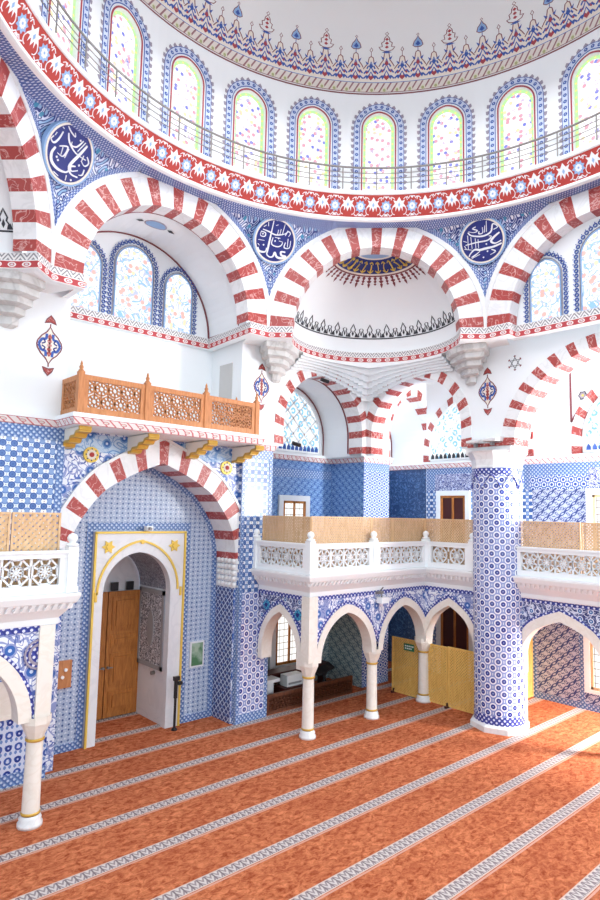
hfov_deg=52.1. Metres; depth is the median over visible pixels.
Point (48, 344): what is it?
medallion
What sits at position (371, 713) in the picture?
slender column
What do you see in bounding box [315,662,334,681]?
chair
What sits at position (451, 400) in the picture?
arch
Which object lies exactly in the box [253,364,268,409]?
medallion
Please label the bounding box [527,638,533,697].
lattice screen
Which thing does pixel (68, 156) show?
roundel
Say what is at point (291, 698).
screen
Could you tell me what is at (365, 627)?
pointed arch
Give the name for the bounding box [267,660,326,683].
shelf
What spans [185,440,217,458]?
bracket
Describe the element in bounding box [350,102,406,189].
window
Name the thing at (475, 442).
floodlight
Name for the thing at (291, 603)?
wall
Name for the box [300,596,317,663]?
pilaster
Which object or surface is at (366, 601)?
wall
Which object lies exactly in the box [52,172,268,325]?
arch
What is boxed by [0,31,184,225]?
pendentive
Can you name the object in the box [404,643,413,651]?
sign
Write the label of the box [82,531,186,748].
door
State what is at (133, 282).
window
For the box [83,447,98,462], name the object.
rosette
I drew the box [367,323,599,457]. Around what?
wall
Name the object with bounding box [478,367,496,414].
medallion
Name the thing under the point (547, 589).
gallery
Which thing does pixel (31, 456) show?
wall
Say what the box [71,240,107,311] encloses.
window
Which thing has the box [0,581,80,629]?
gallery
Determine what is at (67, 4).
window
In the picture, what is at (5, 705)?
stone panel
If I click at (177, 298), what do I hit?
window
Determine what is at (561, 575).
balustrade
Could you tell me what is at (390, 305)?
dome
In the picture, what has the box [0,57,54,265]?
arch
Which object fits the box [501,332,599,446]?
arch
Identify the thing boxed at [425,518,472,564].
lattice screen
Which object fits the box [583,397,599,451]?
window
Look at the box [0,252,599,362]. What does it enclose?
crown molding
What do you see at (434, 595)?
wall
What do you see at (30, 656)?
rosette
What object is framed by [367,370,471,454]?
arch
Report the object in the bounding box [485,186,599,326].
arch
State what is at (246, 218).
pendentive
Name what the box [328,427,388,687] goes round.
pier
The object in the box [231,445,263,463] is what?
bracket
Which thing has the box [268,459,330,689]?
wall
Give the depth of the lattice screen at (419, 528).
16.12 m
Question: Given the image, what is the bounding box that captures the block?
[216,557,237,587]
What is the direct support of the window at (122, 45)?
in the wall at (549, 68)
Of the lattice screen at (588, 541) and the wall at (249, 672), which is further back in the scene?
the wall at (249, 672)
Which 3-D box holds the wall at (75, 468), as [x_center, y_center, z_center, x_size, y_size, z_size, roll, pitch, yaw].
[-3.388,2.986,13.465,4.400,6.500,0.762,6,-8,-42]
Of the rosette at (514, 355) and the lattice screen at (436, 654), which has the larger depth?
the lattice screen at (436, 654)
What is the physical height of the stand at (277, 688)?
0.420 m
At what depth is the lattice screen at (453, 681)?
15.62 m
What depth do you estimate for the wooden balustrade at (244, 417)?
12.37 m
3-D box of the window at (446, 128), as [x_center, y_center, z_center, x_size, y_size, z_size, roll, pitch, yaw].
[3.385,-7.151,14.235,1.335,2.265,0.147,-1,-6,18]
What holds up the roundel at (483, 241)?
attached to the pendentive at (513, 219)
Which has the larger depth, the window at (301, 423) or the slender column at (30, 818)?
the window at (301, 423)
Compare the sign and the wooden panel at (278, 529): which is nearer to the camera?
the wooden panel at (278, 529)
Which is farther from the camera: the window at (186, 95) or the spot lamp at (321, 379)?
the spot lamp at (321, 379)
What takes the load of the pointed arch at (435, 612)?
attached to the wall at (434, 595)
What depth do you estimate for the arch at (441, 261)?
14.77 m
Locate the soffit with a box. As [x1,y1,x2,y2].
[98,213,246,337]
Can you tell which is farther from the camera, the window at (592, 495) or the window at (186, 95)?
the window at (592, 495)
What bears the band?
attached to the wall at (549, 68)
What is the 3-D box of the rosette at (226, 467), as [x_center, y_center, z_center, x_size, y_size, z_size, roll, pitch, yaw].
[-1.746,0.425,14.634,0.320,0.320,0.065,6,-8,-42]
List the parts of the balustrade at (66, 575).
pierced panel, rail frame, rail frame, post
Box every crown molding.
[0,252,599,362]
[0,409,599,470]
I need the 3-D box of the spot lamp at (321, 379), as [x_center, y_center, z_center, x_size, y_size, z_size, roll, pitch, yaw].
[0.654,-1.888,16.669,0.248,0.168,0.181,4,-7,-27]
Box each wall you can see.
[0,232,508,455]
[0,422,65,788]
[0,626,39,718]
[32,0,599,190]
[45,432,239,771]
[231,450,272,724]
[257,589,304,645]
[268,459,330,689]
[275,357,597,457]
[317,585,424,648]
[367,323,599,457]
[388,461,599,712]
[390,357,599,463]
[425,585,472,622]
[513,216,599,325]
[522,598,599,638]
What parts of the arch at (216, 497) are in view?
trim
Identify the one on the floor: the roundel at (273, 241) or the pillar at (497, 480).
the pillar at (497, 480)
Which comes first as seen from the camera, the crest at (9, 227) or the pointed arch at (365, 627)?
the crest at (9, 227)
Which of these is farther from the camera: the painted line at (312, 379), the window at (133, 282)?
the painted line at (312, 379)
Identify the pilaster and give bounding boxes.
[34,624,55,718]
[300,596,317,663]
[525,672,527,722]
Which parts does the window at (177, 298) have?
frame, glass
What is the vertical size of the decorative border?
1.463 m
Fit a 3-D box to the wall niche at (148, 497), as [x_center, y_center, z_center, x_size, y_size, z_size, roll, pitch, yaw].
[-3.583,3.163,13.771,4.250,6.200,0.028,6,-8,-42]
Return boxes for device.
[280,671,302,686]
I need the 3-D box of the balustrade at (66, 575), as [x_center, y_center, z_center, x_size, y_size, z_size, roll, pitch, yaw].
[-5.873,1.701,9.223,4.440,0.950,1.920,6,-8,-42]
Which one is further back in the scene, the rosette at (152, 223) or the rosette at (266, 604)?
the rosette at (266, 604)
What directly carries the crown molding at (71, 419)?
attached to the wall at (330, 411)
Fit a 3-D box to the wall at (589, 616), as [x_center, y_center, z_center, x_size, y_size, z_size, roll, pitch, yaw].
[6.667,4.002,13.001,0.274,1.313,4.570,6,-8,-42]
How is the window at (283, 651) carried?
in the wall at (290, 477)
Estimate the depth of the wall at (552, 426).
17.45 m
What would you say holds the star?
attached to the wall at (552, 426)
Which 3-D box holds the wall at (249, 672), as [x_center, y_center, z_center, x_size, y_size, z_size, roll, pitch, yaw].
[-1.633,3.244,15.442,0.960,6.460,1.584,6,-8,-42]
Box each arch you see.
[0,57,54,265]
[0,656,31,724]
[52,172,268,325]
[59,439,239,559]
[257,604,300,669]
[268,228,484,331]
[274,366,366,453]
[317,604,376,662]
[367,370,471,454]
[378,597,424,649]
[389,388,426,457]
[420,598,473,650]
[423,396,454,461]
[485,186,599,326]
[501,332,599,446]
[522,612,599,672]
[525,425,533,456]
[571,382,599,453]
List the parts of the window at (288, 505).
pane, wooden sash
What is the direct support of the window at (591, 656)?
in the wall at (552, 492)
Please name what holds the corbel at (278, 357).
attached to the wall at (104, 352)
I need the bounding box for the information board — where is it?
[189,640,203,667]
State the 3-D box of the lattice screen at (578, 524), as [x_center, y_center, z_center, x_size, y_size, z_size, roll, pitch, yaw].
[5.695,2.268,14.108,0.040,1.240,1.500,6,-8,-42]
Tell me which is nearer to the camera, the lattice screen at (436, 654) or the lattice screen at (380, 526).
the lattice screen at (380, 526)
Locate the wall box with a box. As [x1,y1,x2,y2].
[57,659,71,688]
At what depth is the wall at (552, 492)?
17.00 m
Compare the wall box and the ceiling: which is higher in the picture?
the ceiling
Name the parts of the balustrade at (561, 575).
pierced panel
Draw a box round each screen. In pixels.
[0,512,10,586]
[7,512,61,586]
[266,675,352,714]
[372,518,392,563]
[392,518,424,562]
[392,636,420,697]
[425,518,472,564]
[428,644,447,705]
[448,646,473,713]
[521,521,581,574]
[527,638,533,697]
[581,522,599,575]
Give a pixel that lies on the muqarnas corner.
(440, 364)
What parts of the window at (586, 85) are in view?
glass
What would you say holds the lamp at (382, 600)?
attached to the wall at (366, 601)
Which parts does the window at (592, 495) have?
wooden sash, pane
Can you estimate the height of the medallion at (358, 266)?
0.507 m
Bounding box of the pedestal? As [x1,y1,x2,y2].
[267,675,279,694]
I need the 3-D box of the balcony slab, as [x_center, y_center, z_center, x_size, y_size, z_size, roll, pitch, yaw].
[-3.240,-0.337,13.463,4.260,0.195,2.170,6,-8,-42]
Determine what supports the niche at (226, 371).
attached to the wall at (104, 352)
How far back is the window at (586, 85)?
12.72 m
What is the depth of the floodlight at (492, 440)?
14.68 m
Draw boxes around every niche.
[53,467,216,754]
[218,363,232,424]
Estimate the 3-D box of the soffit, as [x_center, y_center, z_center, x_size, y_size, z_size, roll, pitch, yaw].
[-3.426,-4.110,13.992,4.400,2.120,1.600,6,-8,-42]
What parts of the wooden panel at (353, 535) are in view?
frame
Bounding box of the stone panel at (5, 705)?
[0,682,10,720]
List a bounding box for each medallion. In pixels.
[36,315,61,375]
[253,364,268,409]
[326,254,425,287]
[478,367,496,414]
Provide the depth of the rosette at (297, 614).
13.83 m
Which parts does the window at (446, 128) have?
glass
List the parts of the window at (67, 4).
glass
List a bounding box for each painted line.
[97,212,238,338]
[296,387,323,455]
[312,379,348,453]
[569,373,576,421]
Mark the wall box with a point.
(65, 666)
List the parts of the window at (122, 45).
glass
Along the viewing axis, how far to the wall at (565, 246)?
13.49 m
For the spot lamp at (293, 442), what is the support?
on the crown molding at (71, 419)
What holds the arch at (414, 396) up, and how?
attached to the wall at (552, 426)
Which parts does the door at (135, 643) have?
dark plate, dark plate, scroll panel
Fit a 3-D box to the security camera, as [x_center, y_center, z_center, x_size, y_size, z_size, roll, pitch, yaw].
[-3.413,1.783,13.853,0.160,0.130,0.304,6,-8,-42]
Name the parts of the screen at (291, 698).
frame, carved panel, carved panel, frame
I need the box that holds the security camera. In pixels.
[144,526,152,530]
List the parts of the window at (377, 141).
glass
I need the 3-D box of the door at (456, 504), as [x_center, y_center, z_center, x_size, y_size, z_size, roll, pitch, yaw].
[4.810,2.387,19.310,0.070,2.220,1.230,6,-8,-42]
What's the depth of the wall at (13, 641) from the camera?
9.52 m
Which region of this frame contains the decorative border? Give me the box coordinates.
[140,0,599,94]
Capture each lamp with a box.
[292,441,300,446]
[320,378,328,383]
[375,587,388,603]
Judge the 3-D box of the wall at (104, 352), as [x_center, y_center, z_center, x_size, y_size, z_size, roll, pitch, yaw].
[-3.368,-3.043,13.008,16.723,5.200,4.851,4,-6,-25]
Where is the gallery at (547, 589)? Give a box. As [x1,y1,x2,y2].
[513,567,599,606]
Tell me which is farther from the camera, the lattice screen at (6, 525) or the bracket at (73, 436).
the bracket at (73, 436)
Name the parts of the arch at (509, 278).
trim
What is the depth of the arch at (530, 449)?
17.59 m
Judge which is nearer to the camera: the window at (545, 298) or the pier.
the window at (545, 298)
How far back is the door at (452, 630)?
18.98 m
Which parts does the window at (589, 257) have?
glass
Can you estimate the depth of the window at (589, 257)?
13.13 m
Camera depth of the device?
16.08 m
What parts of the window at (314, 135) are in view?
glass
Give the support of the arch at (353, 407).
attached to the wall at (104, 352)
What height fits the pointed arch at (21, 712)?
1.350 m
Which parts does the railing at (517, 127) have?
post, post, post, post, post, post, post, dome railing, post, glass, post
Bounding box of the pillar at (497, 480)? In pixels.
[464,442,528,735]
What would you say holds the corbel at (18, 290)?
attached to the wall at (104, 352)
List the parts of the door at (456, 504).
wooden sash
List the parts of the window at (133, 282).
glass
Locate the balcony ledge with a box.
[251,558,524,596]
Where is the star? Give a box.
[578,391,586,399]
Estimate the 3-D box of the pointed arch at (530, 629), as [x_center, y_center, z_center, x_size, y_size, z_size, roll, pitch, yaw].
[5.910,4.401,13.790,0.310,1.540,2.240,6,-8,-42]
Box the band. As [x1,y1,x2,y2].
[0,0,599,222]
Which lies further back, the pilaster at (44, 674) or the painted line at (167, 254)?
the painted line at (167, 254)
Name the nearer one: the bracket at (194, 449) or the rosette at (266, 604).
the bracket at (194, 449)
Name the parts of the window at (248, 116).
glass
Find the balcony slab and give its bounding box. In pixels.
[66,426,248,446]
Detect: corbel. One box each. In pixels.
[0,268,45,328]
[259,340,298,382]
[446,342,489,385]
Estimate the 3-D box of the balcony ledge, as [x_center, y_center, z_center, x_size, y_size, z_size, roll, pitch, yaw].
[2.194,3.362,16.545,7.370,0.550,4.900,6,-8,-42]
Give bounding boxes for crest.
[0,208,12,231]
[295,307,454,339]
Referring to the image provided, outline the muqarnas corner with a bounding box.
[290,352,452,401]
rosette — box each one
[23,639,38,669]
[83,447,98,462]
[136,219,173,233]
[220,461,231,474]
[263,599,269,609]
[294,610,300,620]
[508,355,520,370]
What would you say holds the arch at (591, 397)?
attached to the wall at (552, 426)
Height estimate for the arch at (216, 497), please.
2.790 m
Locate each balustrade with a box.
[0,532,78,596]
[60,361,259,434]
[252,528,472,574]
[516,546,599,582]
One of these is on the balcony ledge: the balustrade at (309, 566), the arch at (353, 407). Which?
the balustrade at (309, 566)
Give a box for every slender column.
[16,713,51,830]
[299,661,317,740]
[363,648,380,719]
[415,636,432,702]
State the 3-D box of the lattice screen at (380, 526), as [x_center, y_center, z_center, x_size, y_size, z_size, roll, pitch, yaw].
[2.053,2.323,15.403,0.780,1.240,0.040,6,-8,-42]
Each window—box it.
[39,0,91,72]
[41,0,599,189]
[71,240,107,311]
[97,0,152,123]
[106,239,159,324]
[157,266,197,334]
[158,43,213,157]
[221,77,276,178]
[268,615,295,669]
[276,390,320,454]
[278,495,309,557]
[285,96,340,188]
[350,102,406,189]
[417,94,475,188]
[429,402,469,460]
[523,251,568,322]
[558,38,599,155]
[573,219,599,311]
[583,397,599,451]
[583,636,599,694]
[586,488,599,567]
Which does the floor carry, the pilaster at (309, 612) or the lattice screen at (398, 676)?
the lattice screen at (398, 676)
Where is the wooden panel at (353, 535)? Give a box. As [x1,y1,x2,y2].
[311,516,371,567]
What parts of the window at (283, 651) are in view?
wooden sash, pane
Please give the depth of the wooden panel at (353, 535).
14.43 m
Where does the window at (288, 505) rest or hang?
in the wall at (290, 477)
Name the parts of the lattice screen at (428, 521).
frame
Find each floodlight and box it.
[466,438,485,446]
[482,436,503,444]
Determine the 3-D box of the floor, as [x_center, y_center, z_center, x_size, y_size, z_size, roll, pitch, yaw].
[1.536,5.443,4.503,24.300,0.001,23.300,6,-8,-42]
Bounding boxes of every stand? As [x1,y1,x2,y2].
[171,676,182,730]
[274,684,302,692]
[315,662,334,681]
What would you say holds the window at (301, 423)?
in the wall at (330, 411)
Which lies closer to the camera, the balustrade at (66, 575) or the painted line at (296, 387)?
the balustrade at (66, 575)
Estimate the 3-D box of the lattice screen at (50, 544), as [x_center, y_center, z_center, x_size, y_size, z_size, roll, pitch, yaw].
[-4.217,1.616,9.767,0.760,1.240,0.040,6,-8,-42]
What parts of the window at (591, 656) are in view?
wooden sash, pane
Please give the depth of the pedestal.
15.62 m
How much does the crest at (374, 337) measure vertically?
0.398 m
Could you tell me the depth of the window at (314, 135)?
14.41 m
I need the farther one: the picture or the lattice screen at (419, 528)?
the lattice screen at (419, 528)
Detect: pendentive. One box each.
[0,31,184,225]
[179,184,376,295]
[377,182,594,295]
[590,178,599,186]
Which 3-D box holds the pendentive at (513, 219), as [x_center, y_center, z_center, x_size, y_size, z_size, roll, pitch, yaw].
[4.120,-4.459,14.022,4.745,1.903,1.308,-2,-6,25]
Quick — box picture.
[191,642,202,665]
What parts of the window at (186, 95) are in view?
glass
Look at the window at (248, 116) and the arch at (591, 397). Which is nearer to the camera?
the window at (248, 116)
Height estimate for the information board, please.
0.600 m
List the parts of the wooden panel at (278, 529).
frame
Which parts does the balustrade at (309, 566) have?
post, rail frame, pierced panel, post, pierced panel, rail frame, post, pierced panel, rail frame, post, rail frame, pierced panel, post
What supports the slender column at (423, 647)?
on the floor
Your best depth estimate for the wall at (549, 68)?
13.73 m
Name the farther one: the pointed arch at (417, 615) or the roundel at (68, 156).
the pointed arch at (417, 615)
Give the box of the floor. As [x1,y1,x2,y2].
[0,661,599,899]
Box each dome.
[0,156,21,252]
[292,257,460,352]
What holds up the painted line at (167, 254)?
attached to the soffit
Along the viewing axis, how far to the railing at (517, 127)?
13.54 m
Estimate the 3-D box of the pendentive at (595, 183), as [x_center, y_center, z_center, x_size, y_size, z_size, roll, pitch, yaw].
[7.243,-4.741,10.608,1.308,1.903,4.745,3,-6,-20]
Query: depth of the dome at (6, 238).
10.74 m
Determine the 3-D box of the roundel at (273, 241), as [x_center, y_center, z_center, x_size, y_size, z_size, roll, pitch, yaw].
[-0.604,-4.963,14.578,1.070,1.018,0.550,3,-6,-20]
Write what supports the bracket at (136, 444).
attached to the wall at (75, 468)
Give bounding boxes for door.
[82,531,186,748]
[436,490,470,555]
[436,607,472,681]
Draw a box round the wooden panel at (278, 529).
[262,515,310,566]
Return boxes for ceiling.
[142,0,599,94]
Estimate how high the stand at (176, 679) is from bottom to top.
1.170 m
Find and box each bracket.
[63,425,91,448]
[127,433,159,454]
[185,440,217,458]
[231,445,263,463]
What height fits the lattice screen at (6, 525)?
1.240 m
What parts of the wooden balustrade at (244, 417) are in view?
rail frame, lattice panel, post, rail frame, lattice panel, post, lattice panel, rail frame, post, lattice panel, rail frame, lattice panel, post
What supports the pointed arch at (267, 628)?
attached to the wall at (291, 603)
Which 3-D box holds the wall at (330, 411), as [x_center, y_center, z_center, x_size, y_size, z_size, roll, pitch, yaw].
[-0.444,-1.857,10.722,14.870,2.700,10.800,6,-8,-42]
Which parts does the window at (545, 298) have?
glass, frame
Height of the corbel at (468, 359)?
0.850 m
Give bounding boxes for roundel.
[41,120,94,186]
[252,218,296,264]
[459,218,506,264]
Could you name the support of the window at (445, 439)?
in the wall at (552, 426)
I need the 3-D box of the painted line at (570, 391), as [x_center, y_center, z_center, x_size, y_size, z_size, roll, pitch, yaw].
[7.943,-1.500,16.362,0.015,1.413,1.518,6,-8,-42]

